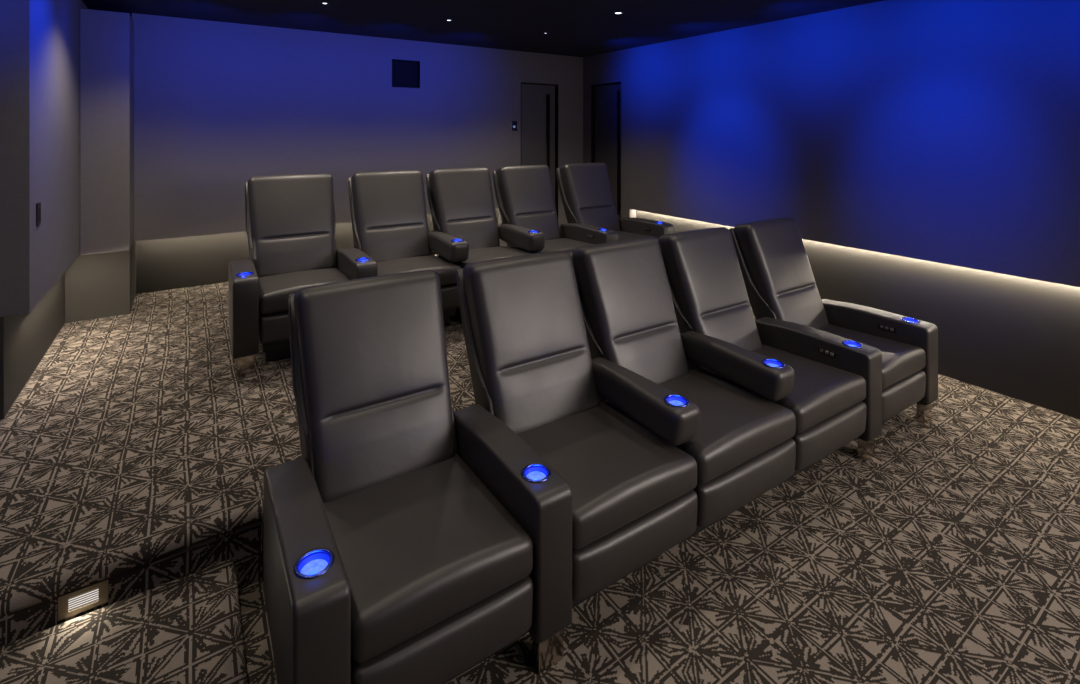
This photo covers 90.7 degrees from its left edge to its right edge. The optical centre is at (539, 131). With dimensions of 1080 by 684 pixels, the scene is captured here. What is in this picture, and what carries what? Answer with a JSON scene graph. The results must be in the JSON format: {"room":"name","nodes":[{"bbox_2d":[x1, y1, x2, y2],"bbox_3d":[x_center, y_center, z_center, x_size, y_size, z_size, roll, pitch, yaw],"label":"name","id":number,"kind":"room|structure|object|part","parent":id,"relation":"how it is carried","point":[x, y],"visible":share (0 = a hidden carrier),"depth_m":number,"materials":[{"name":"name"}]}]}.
{"room":"home theater","nodes":[
{"label":"home theater","id":0,"kind":"room"},
{"bbox_2d":[0,273,64,419],"bbox_3d":[-3.891,1.200,3.342,1.200,0.600,2.130,0,0,-34],"label":"wall","id":1,"kind":"structure","parent":0,"point":[25,339],"depth_m":3.18,"materials":[{"name":"grey paint"}]},
{"bbox_2d":[0,0,86,316],"bbox_3d":[-3.760,-0.040,3.244,1.310,1.980,1.940,0,0,-34],"label":"wall panel","id":2,"kind":"object","parent":1,"relation":"attached to","point":[40,39],"visible":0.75,"depth_m":2.93,"materials":[{"name":"grey fabric"}]},
{"bbox_2d":[36,202,40,226],"bbox_3d":[-2.773,0.455,2.949,0.011,0.128,0.076,0,0,-34],"label":"wall switch","id":3,"kind":"object","parent":2,"relation":"attached to","point":[38,205],"visible":1,"depth_m":2.93,"materials":[{"name":"black plastic"}]},
{"bbox_2d":[136,209,497,293],"bbox_3d":[-2.352,0.235,5.926,4.220,2.530,0.120,0,0,-34],"label":"wall","id":4,"kind":"structure","parent":0,"point":[180,262],"depth_m":5.18,"materials":[{"name":"grey paint"}]},
{"bbox_2d":[132,13,511,240],"bbox_3d":[-2.047,-0.040,5.828,3.820,1.980,0.379,0,0,-34],"label":"wall panel","id":5,"kind":"object","parent":4,"relation":"attached to","point":[218,106],"visible":0.71,"depth_m":5.28,"materials":[{"name":"grey fabric"}]},
{"bbox_2d":[392,59,419,87],"bbox_3d":[-1.568,-0.650,6.071,0.320,0.307,0.264,0,0,-34],"label":"port","id":6,"kind":"object","parent":5,"relation":"attached to","point":[405,73],"visible":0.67,"depth_m":5.99,"materials":[{"name":"black"}]},
{"bbox_2d":[82,0,883,56],"bbox_3d":[-0.010,-1.080,2.470,6.910,0.100,8.530,0,0,-34],"label":"ceiling","id":7,"kind":"structure","parent":0,"point":[577,28],"depth_m":4.71,"materials":[{"name":"grey paint"}]},
{"bbox_2d":[498,50,582,246],"bbox_3d":[0.105,0.235,7.253,1.339,2.530,0.380,0,0,-34],"label":"wall","id":8,"kind":"structure","parent":0,"point":[564,71],"depth_m":7.14,"materials":[{"name":"grey paint"}]},
{"bbox_2d":[511,121,516,130],"bbox_3d":[-0.326,-0.075,6.732,0.084,0.124,0.014,0,0,-34],"label":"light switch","id":9,"kind":"object","parent":8,"relation":"attached to","point":[513,123],"visible":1,"depth_m":6.72,"materials":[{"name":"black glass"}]},
{"bbox_2d":[521,82,557,217],"bbox_3d":[-0.039,0.432,7.015,0.588,2.135,0.138,0,0,-34],"label":"door","id":10,"kind":"structure","parent":8,"relation":"in","point":[539,101],"depth_m":7.03,"materials":[{"name":"grey wood"}]},
{"bbox_3d":[0.107,0.275,7.068,0.030,1.550,0.054,0,0,-33],"label":"handle","id":11,"kind":"part","parent":10,"relation":"part of","materials":[{"name":"black metal"}]},
{"bbox_2d":[583,49,635,217],"bbox_3d":[0.946,0.235,7.024,0.230,2.530,0.928,0,0,-34],"label":"wall","id":12,"kind":"structure","parent":0,"point":[610,67],"depth_m":6.76,"materials":[{"name":"paint"}]},
{"bbox_2d":[591,82,620,217],"bbox_3d":[0.901,0.432,6.984,0.108,2.135,0.598,0,0,-34],"label":"door","id":13,"kind":"structure","parent":12,"relation":"in","point":[606,97],"depth_m":6.98,"materials":[{"name":"grey wood"}]},
{"bbox_3d":[0.901,0.432,6.984,0.108,2.135,0.598,0,0,-33],"label":"frame","id":14,"kind":"part","parent":13,"relation":"part of","materials":[{"name":"black wood"}]},
{"bbox_3d":[1.008,0.260,6.783,0.054,1.580,0.030,0,0,-33],"label":"handle","id":15,"kind":"part","parent":13,"relation":"part of","materials":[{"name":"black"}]},
{"bbox_2d":[238,374,1079,683],"bbox_3d":[1.048,1.850,0.826,6.660,0.100,4.620,0,0,-34],"label":"floor","id":16,"kind":"structure","parent":0,"point":[950,554],"depth_m":2.12,"materials":[{"name":"carpet"}]},
{"bbox_2d":[0,560,247,683],"bbox_3d":[-1.878,1.725,1.167,2.155,0.150,0.779,0,0,-34],"label":"step","id":17,"kind":"structure","parent":16,"relation":"on","point":[187,629],"depth_m":1.72,"materials":[{"name":"carpet"}]},
{"bbox_2d":[0,254,755,646],"bbox_3d":[-1.255,1.650,4.305,6.660,0.300,3.795,0,0,-34],"label":"platform","id":18,"kind":"object","parent":16,"relation":"on","point":[135,455],"depth_m":2.48,"materials":[{"name":"carpet"}]},
{"bbox_2d":[58,578,107,620],"bbox_3d":[-1.570,1.607,1.834,0.132,0.079,0.007,0,0,-34],"label":"step light","id":19,"kind":"object","parent":18,"relation":"attached to","point":[85,598],"visible":1,"depth_m":1.83,"materials":[{"name":"brown metal"}]},
{"bbox_2d":[68,589,98,610],"bbox_3d":[-1.571,1.607,1.836,0.080,0.046,0.002,0,0,-33],"label":"diffuser","id":20,"kind":"object","parent":19,"relation":"attached to","point":[79,599],"depth_m":1.83,"materials":[{"name":"white plastic"}]},
{"bbox_2d":[65,241,135,322],"bbox_3d":[-3.733,1.200,4.557,0.405,0.600,0.640,0,0,-34],"label":"column base","id":21,"kind":"structure","parent":18,"relation":"on","point":[101,285],"depth_m":4.30,"materials":[{"name":"grey paint"}]},
{"bbox_2d":[80,8,133,254],"bbox_3d":[-3.586,-0.001,4.444,0.304,1.902,0.630,0,0,-34],"label":"panel","id":22,"kind":"object","parent":21,"relation":"on","point":[106,37],"visible":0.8,"depth_m":4.19,"materials":[{"name":"grey fabric"}]},
{"bbox_2d":[229,173,377,376],"bbox_3d":[-1.755,0.917,3.880,0.871,1.166,1.021,0,0,-32],"label":"recliner chair","id":23,"kind":"object","parent":18,"relation":"on","point":[290,219],"visible":0.87,"depth_m":3.91,"materials":[{"name":"grey leather"}]},
{"bbox_3d":[-1.997,1.141,3.579,0.142,0.482,0.750,0,0,-32],"label":"armrest","id":24,"kind":"part","parent":23,"relation":"part of","materials":[{"name":"grey leather"}]},
{"bbox_3d":[-1.826,1.440,3.306,0.100,0.120,0.045,0,0,-32],"label":"leg","id":25,"kind":"part","parent":23,"relation":"part of","materials":[{"name":"silver metal"}]},
{"bbox_3d":[-1.690,1.327,3.776,0.527,0.345,0.560,0,0,-32],"label":"frame","id":26,"kind":"part","parent":23,"relation":"part of","materials":[{"name":"black leather"}]},
{"bbox_2d":[247,173,334,276],"bbox_3d":[-1.902,0.712,4.116,0.611,0.756,0.422,0,0,-32],"label":"backrest cushion","id":27,"kind":"object","parent":23,"relation":"on","point":[291,217],"depth_m":4.04,"materials":[{"name":"grey leather"}]},
{"bbox_2d":[258,268,349,314],"bbox_3d":[-1.659,1.071,3.726,0.579,0.153,0.650,0,0,-32],"label":"seat cushion","id":28,"kind":"object","parent":23,"relation":"on","point":[276,285],"depth_m":3.60,"materials":[{"name":"grey leather"}]},
{"bbox_3d":[-1.378,1.141,3.965,0.142,0.482,0.750,0,0,-32],"label":"armrest","id":29,"kind":"part","parent":23,"relation":"part of","materials":[{"name":"grey leather"}]},
{"bbox_2d":[348,170,468,325],"bbox_3d":[-1.074,0.917,4.305,0.713,1.166,1.021,0,0,-32],"label":"recliner chair","id":30,"kind":"object","parent":18,"relation":"on","point":[389,219],"visible":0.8,"depth_m":4.39,"materials":[{"name":"grey leather"}]},
{"bbox_2d":[351,170,430,261],"bbox_3d":[-1.254,0.712,4.520,0.599,0.756,0.422,0,0,-32],"label":"backrest cushion","id":31,"kind":"object","parent":30,"relation":"on","point":[389,219],"depth_m":4.44,"materials":[{"name":"grey leather"}]},
{"bbox_2d":[377,255,461,285],"bbox_3d":[-1.011,1.071,4.130,0.634,0.153,0.650,0,0,-32],"label":"seat cushion","id":32,"kind":"object","parent":30,"relation":"on","point":[387,264],"depth_m":4.03,"materials":[{"name":"grey leather"}]},
{"bbox_3d":[-0.776,0.925,4.360,0.150,0.161,0.668,0,0,-32],"label":"armrest","id":33,"kind":"part","parent":30,"relation":"part of","materials":[{"name":"grey leather"}]},
{"bbox_3d":[-1.042,1.327,4.181,0.582,0.345,0.560,0,0,-32],"label":"frame","id":34,"kind":"part","parent":30,"relation":"part of","materials":[{"name":"black metal"}]},
{"bbox_2d":[426,167,544,318],"bbox_3d":[-0.498,0.917,4.664,0.751,1.166,1.021,0,0,-32],"label":"recliner chair","id":35,"kind":"object","parent":18,"relation":"on","point":[461,202],"visible":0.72,"depth_m":4.78,"materials":[{"name":"grey leather"}]},
{"bbox_3d":[-0.467,1.327,4.540,0.620,0.345,0.560,0,0,-32],"label":"frame","id":36,"kind":"part","parent":35,"relation":"part of","materials":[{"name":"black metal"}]},
{"bbox_2d":[429,167,498,249],"bbox_3d":[-0.679,0.712,4.879,0.577,0.756,0.422,0,0,-32],"label":"backrest cushion","id":37,"kind":"object","parent":35,"relation":"on","point":[461,202],"depth_m":4.81,"materials":[{"name":"grey leather"}]},
{"bbox_2d":[438,246,531,268],"bbox_3d":[-0.436,1.071,4.489,0.672,0.153,0.650,0,0,-32],"label":"seat cushion","id":38,"kind":"object","parent":35,"relation":"on","point":[476,253],"depth_m":4.45,"materials":[{"name":"grey leather"}]},
{"bbox_3d":[-0.184,0.925,4.729,0.150,0.161,0.668,0,0,-32],"label":"armrest","id":39,"kind":"part","parent":35,"relation":"part of","materials":[{"name":"grey leather"}]},
{"bbox_2d":[493,165,617,253],"bbox_3d":[0.111,0.917,5.044,0.787,1.166,1.021,0,0,-32],"label":"recliner chair","id":40,"kind":"object","parent":18,"relation":"on","point":[524,194],"visible":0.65,"depth_m":5.14,"materials":[{"name":"grey leather"}]},
{"bbox_2d":[496,165,560,239],"bbox_3d":[-0.099,0.712,5.241,0.566,0.756,0.422,0,0,-32],"label":"backrest cushion","id":41,"kind":"object","parent":40,"relation":"on","point":[524,194],"depth_m":5.17,"materials":[{"name":"grey leather"}]},
{"bbox_2d":[509,238,594,253],"bbox_3d":[0.145,1.071,4.851,0.641,0.153,0.650,0,0,-32],"label":"seat cushion","id":42,"kind":"object","parent":40,"relation":"on","point":[568,245],"depth_m":4.82,"materials":[{"name":"grey leather"}]},
{"bbox_3d":[0.452,1.141,5.106,0.142,0.482,0.750,0,0,-32],"label":"armrest","id":43,"kind":"part","parent":40,"relation":"part of","materials":[{"name":"grey leather"}]},
{"bbox_2d":[556,163,673,240],"bbox_3d":[0.740,0.917,5.437,0.724,1.166,1.021,0,0,-32],"label":"recliner chair","id":44,"kind":"object","parent":18,"relation":"on","point":[585,189],"visible":0.56,"depth_m":5.54,"materials":[{"name":"grey leather"}]},
{"bbox_2d":[560,163,619,230],"bbox_3d":[0.541,0.712,5.640,0.567,0.756,0.422,0,0,-32],"label":"backrest cushion","id":45,"kind":"object","parent":44,"relation":"on","point":[586,193],"depth_m":5.56,"materials":[{"name":"grey leather"}]},
{"bbox_2d":[616,231,658,240],"bbox_3d":[0.784,1.071,5.250,0.553,0.153,0.650,0,0,-32],"label":"seat cushion","id":46,"kind":"object","parent":44,"relation":"on","point":[622,235],"depth_m":5.22,"materials":[{"name":"grey leather"}]},
{"bbox_3d":[1.054,1.141,5.482,0.142,0.482,0.750,0,0,-32],"label":"armrest","id":47,"kind":"part","parent":44,"relation":"part of","materials":[{"name":"grey leather"}]},
{"bbox_2d":[263,270,571,683],"bbox_3d":[-0.522,1.217,1.995,0.871,1.166,1.021,0,0,-33],"label":"recliner chair","id":48,"kind":"object","parent":16,"relation":"on","point":[411,538],"visible":1,"depth_m":1.80,"materials":[{"name":"grey leather"}]},
{"bbox_3d":[-0.761,1.441,1.691,0.142,0.482,0.750,0,0,-33],"label":"armrest","id":49,"kind":"part","parent":48,"relation":"part of","materials":[{"name":"grey leather"}]},
{"bbox_2d":[300,559,327,574],"bbox_3d":[-0.628,1.232,1.483,0.072,0.039,0.072,0,0,-33],"label":"light","id":50,"kind":"object","parent":48,"relation":"attached to","point":[307,566],"depth_m":1.49,"materials":[{"name":"blue plastic"}]},
{"bbox_2d":[294,270,454,501],"bbox_3d":[-0.672,1.012,2.229,0.611,0.756,0.422,0,0,-33],"label":"backrest cushion","id":51,"kind":"object","parent":48,"relation":"on","point":[372,394],"depth_m":2.14,"materials":[{"name":"grey leather"}]},
{"bbox_3d":[-0.457,1.627,1.892,0.527,0.345,0.560,0,0,-33],"label":"frame","id":52,"kind":"part","parent":48,"relation":"part of","materials":[{"name":"black leather"}]},
{"bbox_2d":[323,453,532,662],"bbox_3d":[-0.425,1.371,1.842,0.579,0.153,0.650,0,0,-33],"label":"seat cushion","id":53,"kind":"object","parent":48,"relation":"on","point":[427,543],"depth_m":1.70,"materials":[{"name":"grey leather"}]},
{"bbox_3d":[-0.147,1.441,2.084,0.142,0.482,0.750,0,0,-33],"label":"armrest","id":54,"kind":"part","parent":48,"relation":"part of","materials":[{"name":"grey leather"}]},
{"bbox_2d":[526,471,545,479],"bbox_3d":[-0.014,1.232,1.876,0.072,0.039,0.072,0,0,-33],"label":"light","id":55,"kind":"object","parent":48,"relation":"attached to","point":[534,475],"depth_m":1.89,"materials":[{"name":"blue plastic"}]},
{"bbox_3d":[0.027,1.740,1.812,0.100,0.120,0.045,0,0,-33],"label":"leg","id":56,"kind":"part","parent":48,"relation":"part of","materials":[{"name":"silver metal"}]},
{"bbox_2d":[456,251,699,607],"bbox_3d":[0.148,1.217,2.424,0.713,1.166,1.021,0,0,-33],"label":"recliner chair","id":57,"kind":"object","parent":16,"relation":"on","point":[531,365],"visible":0.93,"depth_m":2.38,"materials":[{"name":"grey leather"}]},
{"bbox_2d":[463,251,599,434],"bbox_3d":[-0.035,1.012,2.637,0.599,0.756,0.422,0,0,-33],"label":"backrest cushion","id":58,"kind":"object","parent":57,"relation":"on","point":[531,365],"depth_m":2.54,"materials":[{"name":"grey leather"}]},
{"bbox_2d":[518,402,696,548],"bbox_3d":[0.213,1.371,2.250,0.634,0.153,0.650,0,0,-33],"label":"seat cushion","id":59,"kind":"object","parent":57,"relation":"on","point":[622,477],"depth_m":2.10,"materials":[{"name":"grey leather"}]},
{"bbox_3d":[0.181,1.627,2.299,0.582,0.345,0.560,0,0,-33],"label":"frame","id":60,"kind":"part","parent":57,"relation":"part of","materials":[{"name":"black leather"}]},
{"bbox_3d":[0.445,1.226,2.482,0.150,0.161,0.668,0,0,-33],"label":"armrest","id":61,"kind":"part","parent":57,"relation":"part of","materials":[{"name":"grey leather"}]},
{"bbox_2d":[669,400,683,404],"bbox_3d":[0.581,1.177,2.270,0.072,0.039,0.072,0,0,-33],"label":"light","id":62,"kind":"object","parent":57,"relation":"attached to","point":[671,402],"depth_m":2.28,"materials":[{"name":"blue plastic"}]},
{"bbox_2d":[569,238,795,543],"bbox_3d":[0.705,1.217,2.780,0.751,1.166,1.021,0,0,-33],"label":"recliner chair","id":63,"kind":"object","parent":16,"relation":"on","point":[743,447],"visible":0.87,"depth_m":2.77,"materials":[{"name":"grey leather"}]},
{"bbox_2d":[573,238,688,383],"bbox_3d":[0.522,1.012,2.993,0.576,0.756,0.422,0,0,-33],"label":"backrest cushion","id":64,"kind":"object","parent":63,"relation":"on","point":[630,320],"depth_m":2.91,"materials":[{"name":"grey leather"}]},
{"bbox_2d":[604,369,795,482],"bbox_3d":[0.769,1.371,2.606,0.672,0.153,0.650,0,0,-33],"label":"seat cushion","id":65,"kind":"object","parent":63,"relation":"on","point":[739,429],"depth_m":2.43,"materials":[{"name":"grey leather"}]},
{"bbox_3d":[0.738,1.627,2.656,0.620,0.345,0.560,0,0,-33],"label":"frame","id":66,"kind":"part","parent":63,"relation":"part of","materials":[{"name":"black leather"}]},
{"bbox_3d":[1.018,1.226,2.848,0.150,0.161,0.668,0,0,-33],"label":"armrest","id":67,"kind":"part","parent":63,"relation":"part of","materials":[{"name":"grey leather"}]},
{"bbox_2d":[656,227,881,487],"bbox_3d":[1.293,1.217,3.156,0.787,1.166,1.021,0,0,-33],"label":"recliner chair","id":68,"kind":"object","parent":16,"relation":"on","point":[835,398],"visible":0.76,"depth_m":3.13,"materials":[{"name":"grey leather"}]},
{"bbox_2d":[658,227,761,350],"bbox_3d":[1.082,1.012,3.351,0.566,0.756,0.422,0,0,-33],"label":"backrest cushion","id":69,"kind":"object","parent":68,"relation":"on","point":[709,294],"depth_m":3.27,"materials":[{"name":"grey leather"}]},
{"bbox_2d":[696,345,865,432],"bbox_3d":[1.329,1.371,2.964,0.641,0.153,0.650,0,0,-33],"label":"seat cushion","id":70,"kind":"object","parent":68,"relation":"on","point":[827,389],"depth_m":2.79,"materials":[{"name":"grey leather"}]},
{"bbox_3d":[1.297,1.627,3.014,0.589,0.345,0.560,0,0,-33],"label":"frame","id":71,"kind":"part","parent":68,"relation":"part of","materials":[{"name":"black leather"}]},
{"bbox_3d":[1.633,1.441,3.223,0.142,0.482,0.750,0,0,-33],"label":"armrest","id":72,"kind":"part","parent":68,"relation":"part of","materials":[{"name":"grey leather"}]},
{"bbox_3d":[1.650,1.266,3.064,0.007,0.034,0.104,0,0,-33],"label":"control panel","id":73,"kind":"part","parent":68,"relation":"part of","materials":[{"name":"black"}]},
{"bbox_3d":[1.807,1.740,2.951,0.100,0.120,0.045,0,0,-33],"label":"leg","id":74,"kind":"part","parent":68,"relation":"part of","materials":[{"name":"silver metal"}]},
{"bbox_2d":[729,218,937,438],"bbox_3d":[1.912,1.217,3.552,0.724,1.166,1.021,0,0,-33],"label":"recliner chair","id":75,"kind":"object","parent":16,"relation":"on","point":[780,283],"visible":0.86,"depth_m":3.57,"materials":[{"name":"grey leather"}]},
{"bbox_2d":[734,218,828,328],"bbox_3d":[1.711,1.012,3.754,0.567,0.756,0.422,0,0,-33],"label":"backrest cushion","id":76,"kind":"object","parent":75,"relation":"on","point":[780,283],"depth_m":3.66,"materials":[{"name":"grey leather"}]},
{"bbox_2d":[817,324,925,389],"bbox_3d":[1.958,1.371,3.367,0.553,0.153,0.650,0,0,-33],"label":"seat cushion","id":77,"kind":"object","parent":75,"relation":"on","point":[903,355],"depth_m":3.23,"materials":[{"name":"grey leather"}]},
{"bbox_3d":[2.225,1.441,3.602,0.142,0.482,0.750,0,0,-33],"label":"armrest","id":78,"kind":"part","parent":75,"relation":"part of","materials":[{"name":"grey leather"}]},
{"bbox_3d":[2.242,1.266,3.443,0.007,0.034,0.104,0,0,-33],"label":"control panel","id":79,"kind":"part","parent":75,"relation":"part of","materials":[{"name":"black"}]},
{"bbox_3d":[2.399,1.740,3.330,0.100,0.120,0.045,0,0,-33],"label":"leg","id":80,"kind":"part","parent":75,"relation":"part of","materials":[{"name":"silver metal"}]},
{"bbox_2d":[636,210,1079,418],"bbox_3d":[3.199,0.385,3.718,0.120,2.830,7.070,0,0,-34],"label":"wall","id":81,"kind":"structure","parent":0,"point":[1015,337],"depth_m":3.77,"materials":[{"name":"grey paint"}]},
{"bbox_2d":[630,0,1079,286],"bbox_3d":[3.103,-0.040,3.655,0.109,1.980,7.070,0,0,-34],"label":"wall panel","id":82,"kind":"object","parent":81,"relation":"attached to","point":[939,131],"visible":1,"depth_m":4.18,"materials":[{"name":"grey fabric"}]}
]}

